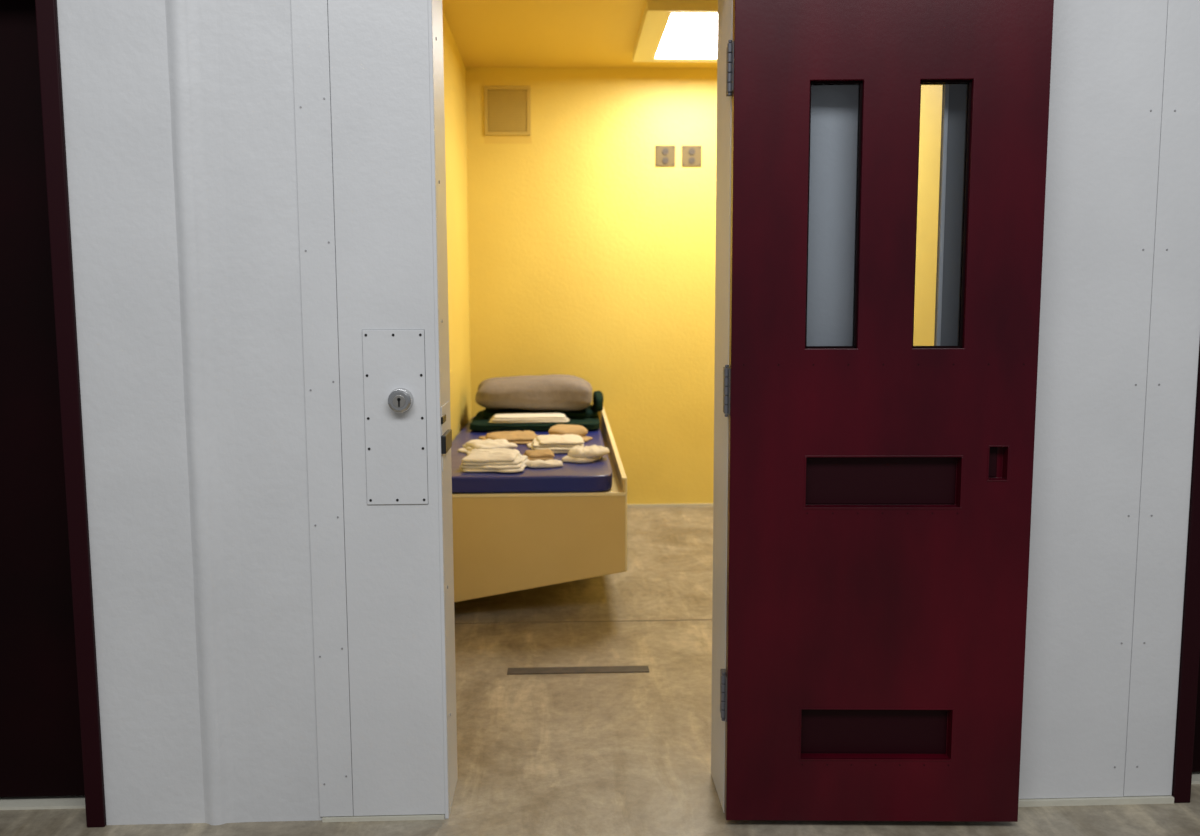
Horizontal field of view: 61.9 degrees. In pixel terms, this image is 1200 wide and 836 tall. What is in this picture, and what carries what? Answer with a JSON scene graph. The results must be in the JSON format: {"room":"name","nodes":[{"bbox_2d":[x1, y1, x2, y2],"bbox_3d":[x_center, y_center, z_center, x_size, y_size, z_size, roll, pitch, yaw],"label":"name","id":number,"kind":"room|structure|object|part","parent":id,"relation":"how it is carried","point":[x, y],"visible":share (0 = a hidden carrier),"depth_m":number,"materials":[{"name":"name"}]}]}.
{"room":"prison interior","nodes":[
{"label":"prison interior","id":0,"kind":"room"},
{"bbox_2d":[442,10,470,440],"bbox_3d":[-0.814,-0.591,4.499,0.100,2.800,3.812,0,6,-2],"label":"wall","id":1,"kind":"structure","parent":0,"point":[454,67],"depth_m":5.68,"materials":[{"name":"yellow paint"}]},
{"bbox_2d":[452,407,626,601],"bbox_3d":[-0.359,0.352,5.319,0.852,0.611,2.411,0,6,-2],"label":"bunk","id":2,"kind":"object","parent":1,"relation":"attached to","point":[504,542],"visible":0.66,"depth_m":4.13,"materials":[{"name":"yellow paint"}]},
{"bbox_2d":[451,417,611,492],"bbox_3d":[-0.381,0.144,5.284,0.796,0.078,2.394,0,6,-2],"label":"mattress","id":3,"kind":"object","parent":2,"relation":"on","point":[596,476],"visible":0.42,"depth_m":4.12,"materials":[{"name":"blue"}]},
{"bbox_2d":[458,439,517,453],"bbox_3d":[-0.535,0.134,4.764,0.265,0.055,0.273,-3,7,-24],"label":"socks","id":4,"kind":"object","parent":3,"relation":"on","point":[477,443],"visible":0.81,"depth_m":4.71,"materials":[{"name":"beige fabric"}]},
{"bbox_2d":[478,431,537,444],"bbox_3d":[-0.470,0.098,5.161,0.312,0.040,0.335,-2,6,-13],"label":"shirt","id":5,"kind":"object","parent":3,"relation":"on","point":[517,437],"visible":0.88,"depth_m":5.09,"materials":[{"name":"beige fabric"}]},
{"bbox_2d":[460,448,562,472],"bbox_3d":[-0.377,0.175,4.342,0.449,0.064,0.407,0,6,-2],"label":"undershirt","id":6,"kind":"object","parent":3,"relation":"on","point":[502,460],"visible":1,"depth_m":4.23,"materials":[{"name":"beige fabric"}]},
{"bbox_2d":[469,404,599,430],"bbox_3d":[-0.379,-0.009,5.943,0.749,0.089,0.828,0,6,-2],"label":"folded blanket","id":7,"kind":"object","parent":3,"relation":"on","point":[588,418],"visible":0.56,"depth_m":5.65,"materials":[{"name":"green fabric"}]},
{"bbox_2d":[489,413,569,422],"bbox_3d":[-0.401,-0.003,5.671,0.461,0.038,0.225,0,6,-2],"label":"sheet","id":8,"kind":"object","parent":7,"relation":"on","point":[508,417],"visible":1,"depth_m":5.58,"materials":[{"name":"beige fabric"}]},
{"bbox_2d":[475,374,591,410],"bbox_3d":[-0.394,-0.150,5.962,0.714,0.203,0.543,0,6,-2],"label":"pillow","id":9,"kind":"object","parent":7,"relation":"on","point":[553,392],"visible":1,"depth_m":5.73,"materials":[{"name":"beige fabric"}]},
{"bbox_2d":[593,391,603,410],"bbox_3d":[-0.011,-0.101,6.002,0.059,0.112,0.422,0,6,-2],"label":"rolled blanket","id":10,"kind":"object","parent":7,"relation":"on","point":[598,398],"visible":1,"depth_m":5.82,"materials":[{"name":"green fabric"}]},
{"bbox_2d":[523,449,554,460],"bbox_3d":[-0.279,0.167,4.553,0.144,0.034,0.190,-1,6,-10],"label":"boxer shorts","id":11,"kind":"object","parent":3,"relation":"on","point":[546,454],"visible":0.92,"depth_m":4.49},
{"bbox_2d":[526,434,584,452],"bbox_3d":[-0.213,0.119,4.873,0.278,0.059,0.354,-1,6,-8],"label":"folded towel","id":12,"kind":"object","parent":3,"relation":"on","point":[556,443],"visible":0.93,"depth_m":4.75,"materials":[{"name":"beige fabric"}]},
{"bbox_2d":[548,424,592,441],"bbox_3d":[-0.158,0.077,5.229,0.238,0.064,0.293,0,6,-2],"label":"hat","id":13,"kind":"object","parent":3,"relation":"on","point":[560,429],"visible":0.58,"depth_m":5.19,"materials":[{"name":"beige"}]},
{"bbox_2d":[562,445,609,462],"bbox_3d":[-0.058,0.157,4.515,0.169,0.061,0.239,3,7,26],"label":"socks","id":14,"kind":"object","parent":3,"relation":"on","point":[576,454],"visible":1,"depth_m":4.44,"materials":[{"name":"beige fabric"}]},
{"bbox_3d":[0.055,0.116,5.312,0.015,0.132,2.407,0,6,-2],"label":"rail","id":15,"kind":"part","parent":2,"relation":"part of","materials":[{"name":"yellow paint"}]},
{"bbox_2d":[442,0,716,68],"bbox_3d":[0.399,-2.046,4.436,2.540,0.100,3.912,0,6,-2],"label":"ceiling","id":16,"kind":"structure","parent":0,"point":[486,33],"depth_m":5.47,"materials":[{"name":"yellow paint"}]},
{"bbox_2d":[633,0,717,61],"bbox_3d":[0.637,-2.075,5.403,0.850,0.055,1.020,0,6,-2],"label":"skylight","id":17,"kind":"object","parent":16,"relation":"in","point":[669,30],"depth_m":5.31,"materials":[{"name":"white glass"}]},
{"bbox_2d":[465,67,716,503],"bbox_3d":[0.331,-0.812,6.487,2.540,2.800,0.100,0,6,-2],"label":"wall","id":18,"kind":"structure","parent":0,"point":[592,260],"depth_m":6.40,"materials":[{"name":"yellow paint"}]},
{"bbox_2d":[484,86,531,143],"bbox_3d":[-0.580,-1.903,6.277,0.298,0.350,0.012,0,6,-2],"label":"air vent","id":19,"kind":"object","parent":18,"relation":"in","point":[507,109],"visible":1,"depth_m":6.27,"materials":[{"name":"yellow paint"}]},
{"bbox_3d":[-0.580,-1.752,6.299,0.298,0.046,0.001,0,6,-2],"label":"patch plate","id":20,"kind":"part","parent":19,"relation":"part of","materials":[{"name":"yellow paint"}]},
{"bbox_2d":[655,145,674,166],"bbox_3d":[0.415,-1.662,6.340,0.125,0.130,0.014,0,6,-2],"label":"wall outlet","id":21,"kind":"object","parent":18,"relation":"attached to","point":[665,154],"visible":1,"depth_m":6.34,"materials":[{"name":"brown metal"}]},
{"bbox_2d":[627,503,712,506],"bbox_3d":[0.338,0.577,6.583,2.340,0.018,0.012,0,6,-2],"label":"baseboard","id":22,"kind":"structure","parent":18,"relation":"attached to","point":[703,504],"depth_m":6.58,"materials":[{"name":"beige"}]},
{"bbox_2d":[682,146,701,166],"bbox_3d":[0.583,-1.663,6.346,0.125,0.130,0.014,0,6,-2],"label":"wall outlet","id":23,"kind":"object","parent":18,"relation":"attached to","point":[691,155],"visible":1,"depth_m":6.34,"materials":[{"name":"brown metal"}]},
{"bbox_2d":[0,506,1199,835],"bbox_3d":[0.195,1.170,1.710,8.500,0.100,10.212,0,6,-2],"label":"floor","id":24,"kind":"structure","parent":0,"point":[581,754],"depth_m":3.09,"materials":[{"name":"concrete"}]},
{"bbox_2d":[507,666,648,674],"bbox_3d":[-0.079,0.911,3.613,0.510,0.003,0.060,0,6,-2],"label":"floor strip","id":25,"kind":"object","parent":24,"relation":"on","point":[595,669],"visible":1,"depth_m":3.61,"materials":[{"name":"grey metal"}]},
{"bbox_2d":[455,619,711,623],"bbox_3d":[0.430,0.846,4.195,2.340,0.001,0.007,0,6,-2],"label":"joint","id":26,"kind":"object","parent":24,"relation":"on","point":[696,619],"visible":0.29,"depth_m":4.17,"materials":[{"name":"brown"}]},
{"bbox_2d":[57,0,1198,824],"bbox_3d":[0.151,-0.777,2.496,8.500,3.600,0.200,0,6,-2],"label":"wall","id":27,"kind":"structure","parent":0,"point":[114,54],"depth_m":2.43,"materials":[{"name":"white paint"}]},
{"bbox_2d":[0,0,84,796],"bbox_3d":[-1.779,-0.016,2.548,0.935,2.050,0.045,0,6,-2],"label":"leaf","id":28,"kind":"object","parent":27,"relation":"attached to","point":[41,746],"visible":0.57,"depth_m":2.56,"materials":[{"name":"red paint"}]},
{"bbox_2d":[0,795,84,809],"bbox_3d":[-1.776,1.019,2.659,0.945,0.008,0.100,0,6,-2],"label":"sill","id":29,"kind":"structure","parent":27,"relation":"attached to","point":[36,802],"depth_m":2.64,"materials":[{"name":"beige"}]},
{"bbox_2d":[35,0,105,826],"bbox_3d":[-1.778,-0.026,2.498,1.035,2.120,0.212,0,6,-2],"label":"frame","id":30,"kind":"object","parent":27,"relation":"attached to","point":[46,10],"visible":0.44,"depth_m":2.41,"materials":[{"name":"red paint"}]},
{"bbox_2d":[165,0,251,824],"bbox_3d":[-0.953,-0.707,2.353,0.121,3.500,0.015,0,6,-2],"label":"wall panel","id":31,"kind":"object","parent":27,"relation":"attached to","point":[191,25],"depth_m":2.43,"materials":[{"name":"white paint"}]},
{"bbox_2d":[291,0,352,816],"bbox_3d":[-0.679,-0.765,2.362,0.084,3.588,0.006,0,6,-2],"label":"trim","id":32,"kind":"structure","parent":27,"relation":"attached to","point":[309,18],"depth_m":2.44,"materials":[{"name":"white paint"}]},
{"bbox_2d":[322,814,444,821],"bbox_3d":[-0.554,1.024,2.560,0.310,0.010,0.010,0,6,-2],"label":"baseboard","id":33,"kind":"structure","parent":27,"relation":"attached to","point":[426,816],"depth_m":2.56,"materials":[{"name":"beige"}]},
{"bbox_2d":[328,0,444,815],"bbox_3d":[-0.519,-0.766,2.368,0.235,3.588,0.006,0,6,-2],"label":"wall panel","id":34,"kind":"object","parent":27,"relation":"attached to","point":[379,49],"depth_m":2.43,"materials":[{"name":"white paint"}]},
{"bbox_2d":[362,329,428,504],"bbox_3d":[-0.500,0.000,2.447,0.151,0.431,0.006,0,6,-2],"label":"plate","id":35,"kind":"object","parent":27,"relation":"attached to","point":[395,443],"visible":1,"depth_m":2.45,"materials":[{"name":"white metal"}]},
{"bbox_2d":[388,388,413,412],"bbox_3d":[-0.485,-0.042,2.425,0.061,0.061,0.033,0,6,-2],"label":"cylinder","id":36,"kind":"object","parent":35,"relation":"attached to","point":[400,400],"depth_m":2.41,"materials":[{"name":"silver metal"}]},
{"bbox_2d":[428,0,457,818],"bbox_3d":[-0.400,-0.037,2.559,0.010,2.120,0.222,0,6,-2],"label":"door frame","id":37,"kind":"structure","parent":27,"relation":"attached to","point":[435,15],"depth_m":2.52,"materials":[{"name":"white paint"}]},
{"bbox_2d":[441,401,451,470],"bbox_3d":[-0.389,0.044,2.547,0.012,0.160,0.176,0,6,-2],"label":"strike plate","id":38,"kind":"object","parent":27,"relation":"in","point":[446,432],"depth_m":2.52,"materials":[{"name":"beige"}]},
{"bbox_2d":[711,0,732,811],"bbox_3d":[0.320,-0.043,2.585,0.015,2.120,0.224,0,6,-2],"label":"door frame","id":39,"kind":"structure","parent":27,"relation":"attached to","point":[725,7],"depth_m":2.58,"materials":[{"name":"white paint"}]},
{"bbox_2d":[720,40,733,721],"bbox_3d":[0.310,-0.062,2.438,0.018,1.656,0.070,0,6,1],"label":"hinges","id":40,"kind":"object","parent":27,"relation":"attached to","point":[730,46],"visible":0.96,"depth_m":2.42,"materials":[{"name":"grey paint"}]},
{"bbox_2d":[724,0,1053,821],"bbox_3d":[0.677,-0.030,2.414,0.728,2.090,0.046,0,6,1],"label":"leaf","id":41,"kind":"object","parent":27,"relation":"attached to","point":[845,608],"depth_m":2.40,"materials":[{"name":"red paint"}]},
{"bbox_2d":[805,80,971,348],"bbox_3d":[0.676,-0.476,2.366,0.376,0.620,0.020,0,6,1],"label":"beads","id":42,"kind":"object","parent":41,"relation":"attached to","point":[922,82],"visible":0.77,"depth_m":2.36,"materials":[{"name":"red paint"}]},
{"bbox_3d":[0.739,0.459,2.446,0.488,0.791,0.006,0,6,1],"label":"recess rims","id":43,"kind":"part","parent":41,"relation":"part of","materials":[{"name":"red metal"}]},
{"bbox_2d":[934,84,966,345],"bbox_3d":[0.798,-0.487,2.451,0.255,0.750,0.010,0,6,-2],"label":"plate","id":44,"kind":"object","parent":27,"relation":"attached to","point":[954,166],"visible":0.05,"depth_m":2.45,"materials":[{"name":"grey"}]},
{"bbox_2d":[936,84,948,345],"bbox_3d":[0.760,-0.486,2.441,0.163,0.686,0.009,0,6,-2],"label":"bead","id":45,"kind":"object","parent":44,"relation":"attached to","point":[946,86],"visible":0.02,"depth_m":2.44,"materials":[{"name":"white paint"}]},
{"bbox_2d":[806,0,1167,798],"bbox_3d":[0.856,-0.780,2.420,1.030,3.582,0.004,0,6,-2],"label":"wall panel","id":46,"kind":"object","parent":27,"relation":"attached to","point":[1108,56],"depth_m":2.49,"materials":[{"name":"white paint"}]},
{"bbox_2d":[1018,796,1173,806],"bbox_3d":[0.930,1.010,2.615,1.160,0.016,0.012,0,6,-2],"label":"baseboard","id":47,"kind":"structure","parent":27,"relation":"attached to","point":[1128,800],"depth_m":2.62,"materials":[{"name":"beige"}]},
{"bbox_2d":[1123,0,1199,795],"bbox_3d":[1.437,-0.784,2.442,0.129,3.582,0.004,0,6,-2],"label":"wall panel","id":48,"kind":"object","parent":27,"relation":"attached to","point":[1174,331],"depth_m":2.52,"materials":[{"name":"white paint"}]},
{"bbox_2d":[1172,342,1199,802],"bbox_3d":[2.002,-0.055,2.640,1.000,2.120,0.212,0,6,-2],"label":"frame","id":49,"kind":"object","parent":27,"relation":"attached to","point":[1190,636],"visible":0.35,"depth_m":2.59,"materials":[{"name":"red paint"}]},
{"bbox_2d":[1191,772,1199,783],"bbox_3d":[2.004,0.990,2.800,0.910,0.008,0.100,0,6,-2],"label":"sill","id":50,"kind":"structure","parent":27,"relation":"attached to","point":[1195,775],"depth_m":2.75,"materials":[{"name":"beige"}]},
{"bbox_2d":[1192,656,1199,771],"bbox_3d":[2.000,-0.045,2.690,0.900,2.050,0.045,0,6,-2],"label":"leaf","id":51,"kind":"object","parent":27,"relation":"attached to","point":[1196,752],"visible":0.05,"depth_m":2.75,"materials":[{"name":"red paint"}]},
{"bbox_2d":[913,85,942,345],"bbox_3d":[1.625,-0.609,4.590,0.100,2.800,3.812,0,6,-2],"label":"wall","id":52,"kind":"structure","parent":0,"point":[931,95],"depth_m":4.78,"materials":[{"name":"yellow paint"}]}
]}

